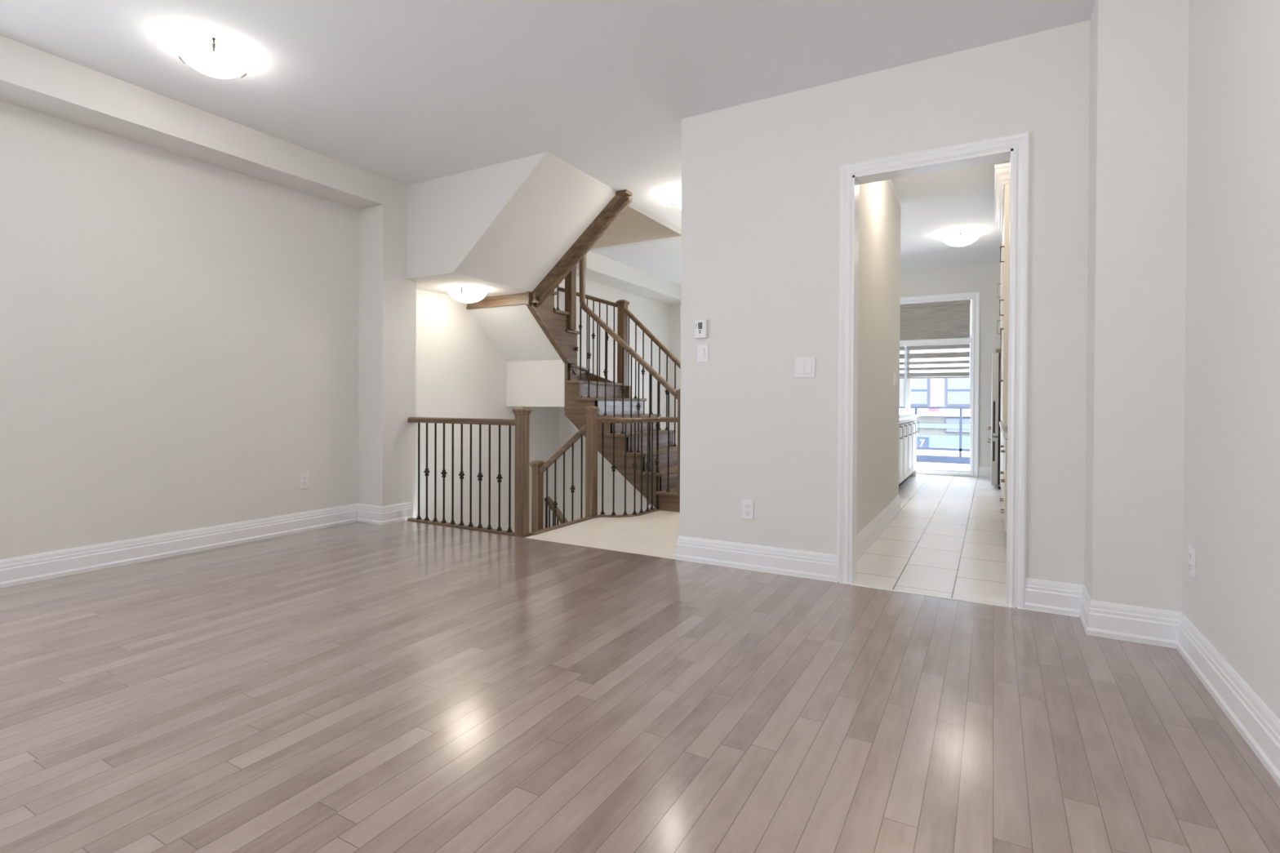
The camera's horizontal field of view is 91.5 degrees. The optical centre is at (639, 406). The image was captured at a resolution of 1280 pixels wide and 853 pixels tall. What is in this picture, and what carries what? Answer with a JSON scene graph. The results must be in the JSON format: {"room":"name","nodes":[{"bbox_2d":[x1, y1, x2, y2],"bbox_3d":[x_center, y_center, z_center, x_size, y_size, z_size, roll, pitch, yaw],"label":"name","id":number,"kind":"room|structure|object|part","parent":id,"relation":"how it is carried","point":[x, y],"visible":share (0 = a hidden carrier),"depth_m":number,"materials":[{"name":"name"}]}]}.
{"room":"empty living room","nodes":[
{"label":"empty living room","id":0,"kind":"room"},
{"bbox_2d":[0,35,382,209],"bbox_3d":[-3.321,-1.715,3.035,0.296,0.216,4.623,1,1,30],"label":"beam","id":1,"kind":"structure","parent":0,"point":[32,78],"depth_m":3.71,"materials":[{"name":"white paint"}]},
{"bbox_2d":[0,100,670,559],"bbox_3d":[-2.111,0.040,5.621,0.120,7.800,10.500,1,1,30],"label":"wall","id":2,"kind":"structure","parent":0,"point":[179,334],"depth_m":4.05,"materials":[{"name":"white paint"}]},
{"bbox_2d":[0,502,412,588],"bbox_3d":[-3.256,0.881,3.171,0.316,0.147,4.900,1,1,30],"label":"baseboard","id":3,"kind":"structure","parent":2,"relation":"attached to","point":[27,569],"depth_m":4.00,"materials":[{"name":"white wood"}]},
{"bbox_2d":[299,472,309,488],"bbox_3d":[-2.546,0.560,4.729,0.010,0.115,0.072,1,1,30],"label":"wall outlet","id":4,"kind":"object","parent":2,"relation":"attached to","point":[304,477],"visible":1,"depth_m":4.73,"materials":[{"name":"white plastic"}]},
{"bbox_2d":[358,177,416,518],"bbox_3d":[-2.106,-0.446,5.201,0.296,2.778,0.332,1,1,30],"label":"column","id":5,"kind":"structure","parent":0,"point":[387,300],"depth_m":5.08,"materials":[{"name":"white paint"}]},
{"bbox_2d":[407,517,514,536],"bbox_3d":[-1.422,0.958,4.931,1.160,0.042,0.067,1,1,30],"label":"trim","id":6,"kind":"structure","parent":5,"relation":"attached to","point":[413,519],"depth_m":4.88,"materials":[{"name":"brown wood"}]},
{"bbox_2d":[406,151,616,297],"bbox_3d":[-1.189,-1.587,5.314,1.762,1.053,0.981,1,1,30],"label":"ceiling","id":7,"kind":"structure","parent":0,"point":[500,228],"depth_m":4.99,"materials":[{"name":"white paint"}]},
{"bbox_2d":[447,285,487,302],"bbox_3d":[-1.561,-1.002,5.623,0.358,0.124,0.346,1,1,30],"label":"ceiling lamp","id":8,"kind":"object","parent":7,"relation":"attached to","point":[464,294],"visible":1,"depth_m":5.51,"materials":[{"name":"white glass"}]},
{"bbox_2d":[469,304,564,406],"bbox_3d":[-1.008,-0.531,6.654,0.772,1.055,1.470,1,1,30],"label":"ceiling","id":9,"kind":"structure","parent":0,"point":[535,371],"depth_m":6.39,"materials":[{"name":"white paint"}]},
{"bbox_2d":[0,0,1094,284],"bbox_3d":[0.346,-1.893,4.506,5.424,0.150,11.000,1,1,30],"label":"ceiling","id":10,"kind":"structure","parent":0,"point":[406,92],"depth_m":3.25,"materials":[{"name":"paint"}]},
{"bbox_2d":[173,31,251,78],"bbox_3d":[-2.170,-1.760,3.181,0.325,0.116,0.337,1,1,30],"label":"ceiling lamp","id":11,"kind":"object","parent":10,"relation":"attached to","point":[210,55],"visible":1,"depth_m":3.10,"materials":[{"name":"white glass"}]},
{"bbox_2d":[670,188,681,208],"bbox_3d":[0.424,-1.762,5.356,0.358,0.124,0.346,1,1,30],"label":"ceiling lamp","id":12,"kind":"object","parent":10,"relation":"attached to","point":[676,196],"visible":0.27,"depth_m":5.28,"materials":[{"name":"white glass"}]},
{"bbox_2d":[558,406,654,524],"bbox_3d":[-0.667,1.973,6.053,1.997,3.940,2.545,1,1,30],"label":"wall","id":13,"kind":"structure","parent":0,"point":[566,430],"depth_m":7.35,"materials":[{"name":"white paint"}]},
{"bbox_2d":[528,508,660,536],"bbox_3d":[-0.327,0.960,5.287,0.256,0.042,1.624,1,1,44],"label":"trim","id":14,"kind":"structure","parent":13,"relation":"attached to","point":[562,525],"depth_m":5.16,"materials":[{"name":"brown wood"}]},
{"bbox_2d":[569,420,651,504],"bbox_3d":[-0.107,0.437,6.471,0.960,0.950,0.920,1,1,30],"label":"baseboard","id":15,"kind":"structure","parent":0,"point":[584,437],"depth_m":5.99,"materials":[{"name":"white paint"}]},
{"bbox_2d":[576,250,680,304],"bbox_3d":[-0.070,-1.746,8.691,0.377,0.216,2.930,1,1,30],"label":"beam","id":16,"kind":"structure","parent":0,"point":[599,268],"depth_m":8.31,"materials":[{"name":"white paint"}]},
{"bbox_2d":[589,200,681,251],"bbox_3d":[-0.836,-2.897,5.981,1.897,2.122,2.710,1,1,30],"label":"ceiling","id":17,"kind":"structure","parent":0,"point":[637,224],"depth_m":6.97,"materials":[{"name":"white paint"}]},
{"bbox_2d":[0,474,1279,852],"bbox_3d":[0.391,1.060,4.508,5.447,0.202,10.980,1,1,30],"label":"floor","id":18,"kind":"structure","parent":0,"point":[405,686],"depth_m":2.03,"materials":[{"name":"grey wood"}]},
{"bbox_2d":[408,406,532,537],"bbox_3d":[-1.386,0.565,4.912,1.279,1.148,0.103,1,1,30],"label":"guard","id":19,"kind":"object","parent":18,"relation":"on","point":[522,421],"visible":1,"depth_m":4.78,"materials":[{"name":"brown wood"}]},
{"bbox_3d":[-1.417,0.112,4.937,1.192,0.046,0.060,1,1,30],"label":"handrail","id":20,"kind":"part","parent":19,"relation":"part of","materials":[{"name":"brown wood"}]},
{"bbox_3d":[-0.875,0.595,4.622,0.077,1.098,0.077,1,1,30],"label":"newel post","id":21,"kind":"part","parent":19,"relation":"part of","materials":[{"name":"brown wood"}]},
{"bbox_2d":[466,189,679,511],"bbox_3d":[-0.390,-0.470,6.282,2.211,2.825,1.610,1,1,30],"label":"staircase","id":22,"kind":"structure","parent":18,"relation":"on","point":[540,302],"depth_m":6.01,"materials":[{"name":"brown wood"}]},
{"bbox_3d":[-0.849,-0.642,6.089,0.060,0.632,0.705,1,1,30],"label":"stringer molding","id":23,"kind":"part","parent":22,"relation":"part of","materials":[{"name":"brown wood"}]},
{"bbox_3d":[-0.521,-1.366,5.586,1.005,0.870,0.060,1,1,30],"label":"stringer molding","id":24,"kind":"part","parent":22,"relation":"part of","materials":[{"name":"brown wood"}]},
{"bbox_2d":[553,256,680,493],"bbox_3d":[-0.265,-0.578,5.780,1.392,2.707,0.589,1,1,30],"label":"stair railing","id":25,"kind":"object","parent":22,"relation":"on","point":[571,279],"visible":0.72,"depth_m":5.99,"materials":[{"name":"brown wood"}]},
{"bbox_3d":[-0.702,-1.144,6.299,0.084,0.730,0.084,1,1,30],"label":"newel post","id":26,"kind":"part","parent":25,"relation":"part of","materials":[{"name":"brown wood"}]},
{"bbox_3d":[-0.080,-0.523,5.904,1.060,0.914,0.060,1,1,30],"label":"handrail","id":27,"kind":"part","parent":25,"relation":"part of","materials":[{"name":"brown wood"}]},
{"bbox_3d":[0.390,0.331,5.643,0.077,0.896,0.077,1,1,30],"label":"newel post","id":28,"kind":"part","parent":25,"relation":"part of","materials":[{"name":"brown wood"}]},
{"bbox_2d":[558,287,680,446],"bbox_3d":[-0.030,-0.332,6.981,2.163,2.196,0.114,1,1,30],"label":"stair railing","id":29,"kind":"object","parent":22,"relation":"on","point":[623,312],"visible":0.61,"depth_m":7.02,"materials":[{"name":"brown wood"}]},
{"bbox_3d":[-0.598,-1.280,7.286,0.859,0.309,0.060,1,1,30],"label":"handrail","id":30,"kind":"part","parent":29,"relation":"part of","materials":[{"name":"brown wood"}]},
{"bbox_3d":[-0.199,-0.629,7.074,0.088,1.068,0.088,1,1,30],"label":"newel post","id":31,"kind":"part","parent":29,"relation":"part of","materials":[{"name":"brown wood"}]},
{"bbox_3d":[0.330,-0.570,6.764,1.177,1.082,0.060,1,1,30],"label":"handrail","id":32,"kind":"part","parent":29,"relation":"part of","materials":[{"name":"brown wood"}]},
{"bbox_2d":[583,405,679,516],"bbox_3d":[-0.057,0.566,5.519,0.917,1.148,0.226,0,1,-28],"label":"guard","id":33,"kind":"object","parent":18,"relation":"on","point":[592,420],"visible":0.98,"depth_m":5.38,"materials":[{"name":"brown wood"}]},
{"bbox_2d":[529,424,585,532],"bbox_3d":[-0.581,1.138,5.524,0.873,2.019,0.182,1,1,30],"label":"railing","id":34,"kind":"object","parent":33,"relation":"attached to","point":[539,468],"visible":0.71,"depth_m":5.63,"materials":[{"name":"brown wood"}]},
{"bbox_3d":[-0.935,1.291,5.681,0.077,1.508,0.077,1,1,30],"label":"newel post","id":35,"kind":"part","parent":34,"relation":"part of","materials":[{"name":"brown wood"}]},
{"bbox_3d":[-0.523,1.234,5.562,0.808,0.818,0.060,1,1,30],"label":"handrail","id":36,"kind":"part","parent":34,"relation":"part of","materials":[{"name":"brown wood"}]},
{"bbox_3d":[-0.666,0.364,5.523,0.563,0.471,0.060,1,1,30],"label":"handrail","id":37,"kind":"part","parent":34,"relation":"part of","materials":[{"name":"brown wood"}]},
{"bbox_3d":[-0.419,0.591,5.373,0.077,1.098,0.077,1,1,30],"label":"newel post","id":38,"kind":"part","parent":33,"relation":"part of","materials":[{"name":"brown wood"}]},
{"bbox_3d":[-0.008,0.117,5.539,0.809,0.046,0.220,0,1,-29],"label":"handrail","id":39,"kind":"part","parent":33,"relation":"part of","materials":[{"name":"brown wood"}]},
{"bbox_2d":[898,417,919,486],"bbox_3d":[2.877,0.545,7.494,0.666,0.805,2.370,1,1,30],"label":"base cabinet","id":40,"kind":"object","parent":18,"relation":"on","point":[908,432],"visible":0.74,"depth_m":7.50,"materials":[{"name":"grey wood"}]},
{"bbox_3d":[2.712,0.525,6.598,0.006,0.647,0.550,1,1,30],"label":"door frame","id":41,"kind":"part","parent":40,"relation":"part of","materials":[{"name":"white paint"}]},
{"bbox_3d":[2.942,0.523,7.031,0.020,0.647,0.350,1,1,30],"label":"door","id":42,"kind":"part","parent":40,"relation":"part of","materials":[{"name":"white paint"}]},
{"bbox_3d":[2.954,0.523,7.024,0.006,0.647,0.350,1,1,30],"label":"door frame","id":43,"kind":"part","parent":40,"relation":"part of","materials":[{"name":"white paint"}]},
{"bbox_3d":[3.158,0.521,7.386,0.006,0.647,0.400,1,1,30],"label":"door frame","id":44,"kind":"part","parent":40,"relation":"part of","materials":[{"name":"white paint"}]},
{"bbox_3d":[3.147,0.521,7.392,0.020,0.647,0.400,1,1,30],"label":"door","id":45,"kind":"part","parent":40,"relation":"part of","materials":[{"name":"white paint"}]},
{"bbox_3d":[3.126,0.166,7.350,0.025,0.043,2.370,1,1,30],"label":"rail","id":46,"kind":"part","parent":40,"relation":"part of","materials":[{"name":"white paint"}]},
{"bbox_2d":[899,414,919,420],"bbox_3d":[2.867,0.126,7.491,0.665,0.033,2.420,1,1,30],"label":"countertop","id":47,"kind":"structure","parent":40,"relation":"on","point":[902,417],"depth_m":7.54,"materials":[{"name":"white stone"}]},
{"bbox_3d":[3.369,0.519,7.784,0.020,0.647,0.420,1,1,30],"label":"door","id":48,"kind":"part","parent":40,"relation":"part of","materials":[{"name":"white paint"}]},
{"bbox_3d":[3.380,0.519,7.777,0.006,0.647,0.420,1,1,30],"label":"door frame","id":49,"kind":"part","parent":40,"relation":"part of","materials":[{"name":"white paint"}]},
{"bbox_3d":[3.439,0.541,8.525,0.628,0.800,0.020,1,1,30],"label":"panel","id":50,"kind":"part","parent":40,"relation":"part of","materials":[{"name":"white paint"}]},
{"bbox_3d":[3.591,0.516,8.175,0.020,0.647,0.400,1,1,30],"label":"door","id":51,"kind":"part","parent":40,"relation":"part of","materials":[{"name":"white paint"}]},
{"bbox_3d":[3.602,0.517,8.169,0.006,0.647,0.400,1,1,30],"label":"door frame","id":52,"kind":"part","parent":40,"relation":"part of","materials":[{"name":"white paint"}]},
{"bbox_2d":[986,348,1001,489],"bbox_3d":[4.596,0.143,7.445,0.771,1.625,0.916,1,1,30],"label":"refrigerator","id":53,"kind":"object","parent":18,"relation":"on","point":[995,428],"visible":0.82,"depth_m":7.20,"materials":[{"name":"silver metal"}]},
{"bbox_3d":[4.326,0.628,7.604,0.071,0.550,0.910,1,1,30],"label":"door","id":54,"kind":"part","parent":53,"relation":"part of","materials":[{"name":"silver metal"}]},
{"bbox_3d":[4.330,-0.147,7.597,0.071,0.970,0.910,1,1,30],"label":"door","id":55,"kind":"part","parent":53,"relation":"part of","materials":[{"name":"silver metal"}]},
{"bbox_2d":[999,431,1007,532],"bbox_3d":[3.547,0.589,5.493,0.664,0.755,3.150,1,1,30],"label":"base cabinet","id":56,"kind":"object","parent":18,"relation":"on","point":[1003,473],"visible":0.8,"depth_m":4.58,"materials":[{"name":"white paint"}]},
{"bbox_3d":[3.256,0.529,5.577,0.019,0.210,0.590,1,1,30],"label":"drawer","id":57,"kind":"part","parent":56,"relation":"part of","materials":[{"name":"white paint"}]},
{"bbox_2d":[999,421,1007,438],"bbox_3d":[3.549,0.194,5.479,0.653,0.035,3.170,1,1,30],"label":"countertop","id":58,"kind":"structure","parent":56,"relation":"on","point":[1003,428],"depth_m":4.84,"materials":[{"name":"white stone"}]},
{"bbox_3d":[2.959,0.752,5.057,0.019,0.210,0.590,1,1,30],"label":"drawer","id":59,"kind":"part","parent":56,"relation":"part of","materials":[{"name":"white paint"}]},
{"bbox_3d":[2.960,0.532,5.055,0.019,0.210,0.590,1,1,30],"label":"drawer","id":60,"kind":"part","parent":56,"relation":"part of","materials":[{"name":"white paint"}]},
{"bbox_3d":[2.663,0.755,4.535,0.019,0.210,0.590,1,1,30],"label":"drawer","id":61,"kind":"part","parent":56,"relation":"part of","materials":[{"name":"white paint"}]},
{"bbox_3d":[2.665,0.323,4.532,0.019,0.195,0.590,1,1,30],"label":"drawer","id":62,"kind":"part","parent":56,"relation":"part of","materials":[{"name":"white paint"}]},
{"bbox_3d":[2.664,0.535,4.533,0.019,0.210,0.590,1,1,30],"label":"drawer","id":63,"kind":"part","parent":56,"relation":"part of","materials":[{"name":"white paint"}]},
{"bbox_2d":[669,303,680,446],"bbox_3d":[1.609,-0.552,9.775,2.247,2.950,0.600,1,1,30],"label":"wall","id":64,"kind":"structure","parent":0,"point":[675,309],"depth_m":10.02,"materials":[{"name":"white paint"}]},
{"bbox_2d":[856,180,901,534],"bbox_3d":[1.725,-0.470,4.681,0.118,2.870,2.509,1,1,30],"label":"wall","id":65,"kind":"structure","parent":0,"point":[879,210],"depth_m":4.65,"materials":[{"name":"white paint"}]},
{"bbox_2d":[856,494,901,561],"bbox_3d":[1.736,0.890,4.703,0.139,0.147,2.515,1,1,30],"label":"baseboard","id":66,"kind":"structure","parent":65,"relation":"attached to","point":[869,534],"depth_m":4.57,"materials":[{"name":"white wood"}]},
{"bbox_2d":[680,19,1089,585],"bbox_3d":[1.383,-0.450,3.368,2.522,2.848,0.115,1,1,30],"label":"wall","id":67,"kind":"structure","parent":0,"point":[761,179],"depth_m":3.52,"materials":[{"name":"white paint"}]},
{"bbox_2d":[694,319,707,338],"bbox_3d":[0.378,-0.481,3.856,0.078,0.113,0.026,1,1,30],"label":"thermostat","id":68,"kind":"object","parent":67,"relation":"attached to","point":[700,326],"visible":1,"depth_m":3.84,"materials":[{"name":"white plastic"}]},
{"bbox_2d":[697,344,708,362],"bbox_3d":[0.386,-0.332,3.857,0.074,0.108,0.016,1,1,30],"label":"dimmer switch","id":69,"kind":"object","parent":67,"relation":"attached to","point":[702,349],"visible":1,"depth_m":3.85,"materials":[{"name":"white plastic"}]},
{"bbox_2d":[742,499,753,519],"bbox_3d":[0.643,0.614,3.721,0.072,0.115,0.010,1,1,30],"label":"wall outlet","id":70,"kind":"object","parent":67,"relation":"attached to","point":[747,505],"visible":1,"depth_m":3.72,"materials":[{"name":"white plastic"}]},
{"bbox_2d":[744,511,750,515],"bbox_3d":[0.642,0.635,3.719,0.034,0.028,0.005,1,1,30],"label":"receptacle","id":71,"kind":"object","parent":70,"relation":"attached to","point":[746,513],"depth_m":3.72,"materials":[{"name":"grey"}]},
{"bbox_2d":[744,503,750,508],"bbox_3d":[0.642,0.593,3.719,0.034,0.028,0.005,1,1,30],"label":"receptacle","id":72,"kind":"object","parent":70,"relation":"attached to","point":[746,505],"depth_m":3.72,"materials":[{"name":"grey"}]},
{"bbox_2d":[675,535,837,582],"bbox_3d":[0.691,0.894,3.755,0.998,0.147,0.136,1,1,30],"label":"baseboard","id":73,"kind":"structure","parent":67,"relation":"attached to","point":[806,564],"depth_m":3.68,"materials":[{"name":"white wood"}]},
{"bbox_2d":[795,357,815,377],"bbox_3d":[0.938,-0.224,3.546,0.114,0.115,0.014,1,1,30],"label":"light switch","id":74,"kind":"object","parent":67,"relation":"attached to","point":[804,366],"visible":1,"depth_m":3.55,"materials":[{"name":"white plastic"}]},
{"bbox_2d":[850,583,1006,607],"bbox_3d":[1.473,0.979,3.227,0.732,0.013,0.014,1,1,30],"label":"trim","id":75,"kind":"structure","parent":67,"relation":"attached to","point":[851,584],"depth_m":3.21,"materials":[{"name":"white wood"}]},
{"bbox_2d":[836,131,1029,608],"bbox_3d":[1.517,-0.177,3.284,0.888,2.304,0.140,1,1,30],"label":"trim","id":76,"kind":"structure","parent":67,"relation":"attached to","point":[1015,148],"depth_m":3.17,"materials":[{"name":"white wood"}]},
{"bbox_2d":[916,462,969,471],"bbox_3d":[4.746,1.076,9.914,6.500,0.160,2.680,1,1,30],"label":"floor","id":77,"kind":"structure","parent":0,"point":[919,464],"depth_m":10.38,"materials":[{"name":"white"}]},
{"bbox_2d":[899,406,970,464],"bbox_3d":[5.367,0.495,11.002,6.500,0.990,0.130,1,1,30],"label":"balcony railing","id":78,"kind":"object","parent":77,"relation":"on","point":[920,458],"visible":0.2,"depth_m":10.93,"materials":[{"name":"blue metal"}]},
{"bbox_3d":[4.964,0.506,11.213,0.040,0.960,0.040,1,1,30],"label":"post","id":79,"kind":"part","parent":78,"relation":"part of","materials":[{"name":"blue metal"}]},
{"bbox_3d":[5.362,0.018,10.985,6.500,0.035,0.080,1,1,30],"label":"rail","id":80,"kind":"part","parent":78,"relation":"part of","materials":[{"name":"blue metal"}]},
{"bbox_3d":[5.358,0.750,10.991,6.500,0.040,0.040,1,1,30],"label":"rail","id":81,"kind":"part","parent":78,"relation":"part of","materials":[{"name":"blue metal"}]},
{"bbox_3d":[5.588,0.512,10.859,0.040,0.960,0.040,1,1,30],"label":"post","id":82,"kind":"part","parent":78,"relation":"part of","materials":[{"name":"blue metal"}]},
{"bbox_2d":[891,160,1009,271],"bbox_3d":[2.600,-1.943,6.130,3.250,0.100,6.050,1,1,30],"label":"ceiling","id":83,"kind":"structure","parent":0,"point":[934,204],"depth_m":6.20,"materials":[{"name":"paint"}]},
{"bbox_2d":[940,227,981,246],"bbox_3d":[3.483,-1.822,6.767,0.398,0.143,0.411,1,1,30],"label":"ceiling lamp","id":84,"kind":"object","parent":83,"relation":"attached to","point":[962,237],"visible":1,"depth_m":6.66,"materials":[{"name":"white glass"}]},
{"bbox_2d":[900,262,1001,477],"bbox_3d":[4.036,-0.432,8.699,3.240,3.150,0.120,1,1,30],"label":"wall","id":85,"kind":"structure","parent":0,"point":[985,278],"depth_m":8.33,"materials":[{"name":"white paint"}]},
{"bbox_2d":[899,346,904,378],"bbox_3d":[3.420,-0.630,9.015,0.752,0.455,0.055,1,1,30],"label":"window blind","id":86,"kind":"object","parent":85,"relation":"attached to","point":[901,348],"visible":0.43,"depth_m":8.84,"materials":[{"name":"grey fabric"}]},
{"bbox_2d":[899,299,970,340],"bbox_3d":[3.780,-1.194,8.808,1.575,0.506,0.055,1,1,30],"label":"window blind","id":87,"kind":"object","parent":85,"relation":"attached to","point":[946,319],"visible":0.58,"depth_m":8.63,"materials":[{"name":"grey fabric"}]},
{"bbox_2d":[906,343,969,378],"bbox_3d":[4.118,-0.624,8.620,0.782,0.455,0.055,1,1,30],"label":"window blind","id":88,"kind":"object","parent":85,"relation":"attached to","point":[945,361],"visible":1,"depth_m":8.61,"materials":[{"name":"grey fabric"}]},
{"bbox_2d":[899,291,980,475],"bbox_3d":[3.771,-0.313,8.827,1.820,2.468,0.120,1,1,30],"label":"door frame","id":89,"kind":"structure","parent":85,"relation":"in","point":[974,341],"depth_m":8.39,"materials":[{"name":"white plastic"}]},
{"bbox_3d":[3.780,0.018,8.855,1.647,1.755,0.035,1,1,30],"label":"panel frame","id":90,"kind":"part","parent":89,"relation":"part of","materials":[{"name":"white plastic"}]},
{"bbox_2d":[978,466,991,478],"bbox_3d":[4.918,0.876,8.126,0.880,0.147,0.021,1,1,30],"label":"baseboard","id":91,"kind":"structure","parent":85,"relation":"attached to","point":[984,472],"depth_m":8.30,"materials":[{"name":"white wood"}]},
{"bbox_2d":[1084,0,1189,612],"bbox_3d":[2.203,-0.406,2.687,0.422,2.778,0.260,1,1,30],"label":"wall","id":92,"kind":"structure","parent":0,"point":[1139,49],"depth_m":2.61,"materials":[{"name":"white paint"}]},
{"bbox_2d":[1182,0,1279,719],"bbox_3d":[1.111,-0.393,0.457,0.123,2.778,4.696,1,1,30],"label":"wall","id":93,"kind":"structure","parent":0,"point":[1231,506],"depth_m":2.02,"materials":[{"name":"white paint"}]},
{"bbox_2d":[1188,544,1195,578],"bbox_3d":[2.131,0.597,2.408,0.010,0.115,0.072,1,1,30],"label":"wall outlet","id":94,"kind":"object","parent":93,"relation":"attached to","point":[1192,550],"visible":1,"depth_m":2.39,"materials":[{"name":"white plastic"}]},
{"bbox_2d":[1188,562,1191,571],"bbox_3d":[2.130,0.618,2.409,0.005,0.028,0.034,1,1,30],"label":"receptacle","id":95,"kind":"object","parent":94,"relation":"attached to","point":[1189,563],"depth_m":2.41,"materials":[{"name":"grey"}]},
{"bbox_2d":[1188,551,1191,559],"bbox_3d":[2.130,0.576,2.409,0.005,0.028,0.034,1,1,30],"label":"receptacle","id":96,"kind":"object","parent":94,"relation":"attached to","point":[1189,552],"depth_m":2.41,"materials":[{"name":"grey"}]},
{"bbox_3d":[3.952,-0.466,5.385,0.120,2.870,5.929,1,1,30],"label":"wall","id":97,"kind":"structure","parent":0,"visible":0},
{"bbox_2d":[997,244,1002,334],"bbox_3d":[3.983,-1.158,6.254,0.684,0.920,1.580,1,1,30],"label":"upper cabinet","id":98,"kind":"object","parent":97,"relation":"attached to","point":[1000,320],"visible":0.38,"depth_m":6.50,"materials":[{"name":"white paint"}]},
{"bbox_3d":[3.915,-1.162,6.740,0.019,0.900,0.780,1,1,30],"label":"door","id":99,"kind":"part","parent":98,"relation":"part of","materials":[{"name":"white paint"}]},
{"bbox_3d":[3.528,-1.158,6.057,0.019,0.900,0.770,1,1,30],"label":"door","id":100,"kind":"part","parent":98,"relation":"part of","materials":[{"name":"white paint"}]},
{"bbox_2d":[994,162,1009,425],"bbox_3d":[3.205,-0.800,4.923,0.719,1.860,1.466,1,1,30],"label":"pantry cabinet","id":101,"kind":"object","parent":97,"relation":"attached to","point":[1002,171],"visible":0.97,"depth_m":4.49,"materials":[{"name":"white paint"}]},
{"bbox_3d":[3.204,-0.250,5.505,0.019,0.730,0.440,1,1,30],"label":"door","id":102,"kind":"part","parent":101,"relation":"part of","materials":[{"name":"white paint"}]},
{"bbox_3d":[2.644,-0.380,4.557,0.021,0.394,0.012,1,1,30],"label":"handle","id":103,"kind":"part","parent":101,"relation":"part of","materials":[{"name":"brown metal"}]},
{"bbox_3d":[2.979,-0.248,5.109,0.019,0.730,0.450,1,1,30],"label":"door","id":104,"kind":"part","parent":101,"relation":"part of","materials":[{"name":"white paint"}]},
{"bbox_3d":[2.645,-1.115,4.552,0.028,0.120,0.009,1,1,30],"label":"handle","id":105,"kind":"part","parent":101,"relation":"part of","materials":[{"name":"brown metal"}]},
{"bbox_3d":[3.209,-1.665,4.916,0.719,0.130,1.466,1,1,30],"label":"crown molding","id":106,"kind":"part","parent":101,"relation":"part of","materials":[{"name":"white wood"}]},
{"bbox_3d":[3.208,-1.115,5.498,0.019,0.960,0.440,1,1,30],"label":"door","id":107,"kind":"part","parent":101,"relation":"part of","materials":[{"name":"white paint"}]},
{"bbox_3d":[2.752,-0.246,4.709,0.019,0.730,0.450,1,1,30],"label":"door","id":108,"kind":"part","parent":101,"relation":"part of","materials":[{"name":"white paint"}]},
{"bbox_3d":[2.983,-1.113,5.102,0.019,0.960,0.450,1,1,30],"label":"door","id":109,"kind":"part","parent":101,"relation":"part of","materials":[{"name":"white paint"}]},
{"bbox_3d":[2.756,-1.111,4.702,0.019,0.960,0.450,1,1,30],"label":"door","id":110,"kind":"part","parent":101,"relation":"part of","materials":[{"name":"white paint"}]},
{"bbox_3d":[2.910,-0.737,4.335,0.653,1.740,0.020,1,1,30],"label":"panel","id":111,"kind":"part","parent":101,"relation":"part of","materials":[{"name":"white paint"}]},
{"label":"outside","id":112,"kind":"structure","parent":0,"visible":0},
{"bbox_3d":[12.898,3.968,22.828,40.000,0.200,27.600,1,1,30],"label":"street","id":113,"kind":"object","parent":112,"visible":0},
{"bbox_2d":[899,300,972,457],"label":"window","id":114,"kind":"structure","parent":113,"relation":"on","point":[940,428],"depth_m":21.61,"materials":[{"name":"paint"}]},
{"bbox_3d":[9.760,-1.239,21.973,0.680,2.280,0.030,1,1,30],"label":"pane","id":115,"kind":"part","parent":114,"relation":"part of","materials":[{"name":"clear glass"}]},
{"bbox_3d":[9.907,1.253,21.835,0.370,0.380,0.050,1,1,30],"label":"number plate","id":116,"kind":"part","parent":114,"relation":"part of","materials":[{"name":"blue metal"}]},
{"bbox_2d":[928,408,938,411],"bbox_3d":[10.187,0.086,21.601,0.330,0.160,0.120,1,1,30],"label":"flower box","id":117,"kind":"object","parent":114,"relation":"on","point":[929,410],"visible":0.56,"depth_m":21.55,"materials":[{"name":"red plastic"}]},
{"bbox_3d":[10.905,0.631,21.335,0.750,0.460,0.030,1,1,30],"label":"pane","id":118,"kind":"part","parent":114,"relation":"part of","materials":[{"name":"clear glass"}]},
{"bbox_3d":[10.913,-1.229,21.320,0.690,2.280,0.030,1,1,30],"label":"pane","id":119,"kind":"part","parent":114,"relation":"part of","materials":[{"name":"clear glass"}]},
{"bbox_3d":[-2.294,-0.403,-0.254,5.347,2.778,0.100,1,1,30],"label":"wall","id":120,"kind":"structure","parent":0,"visible":0},
{"bbox_2d":[1025,577,1279,786],"bbox_3d":[0.908,0.919,0.787,0.535,0.147,4.856,1,1,30],"label":"baseboard","id":121,"kind":"structure","parent":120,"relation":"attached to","point":[1260,727],"depth_m":2.51,"materials":[{"name":"white wood"}]}
]}

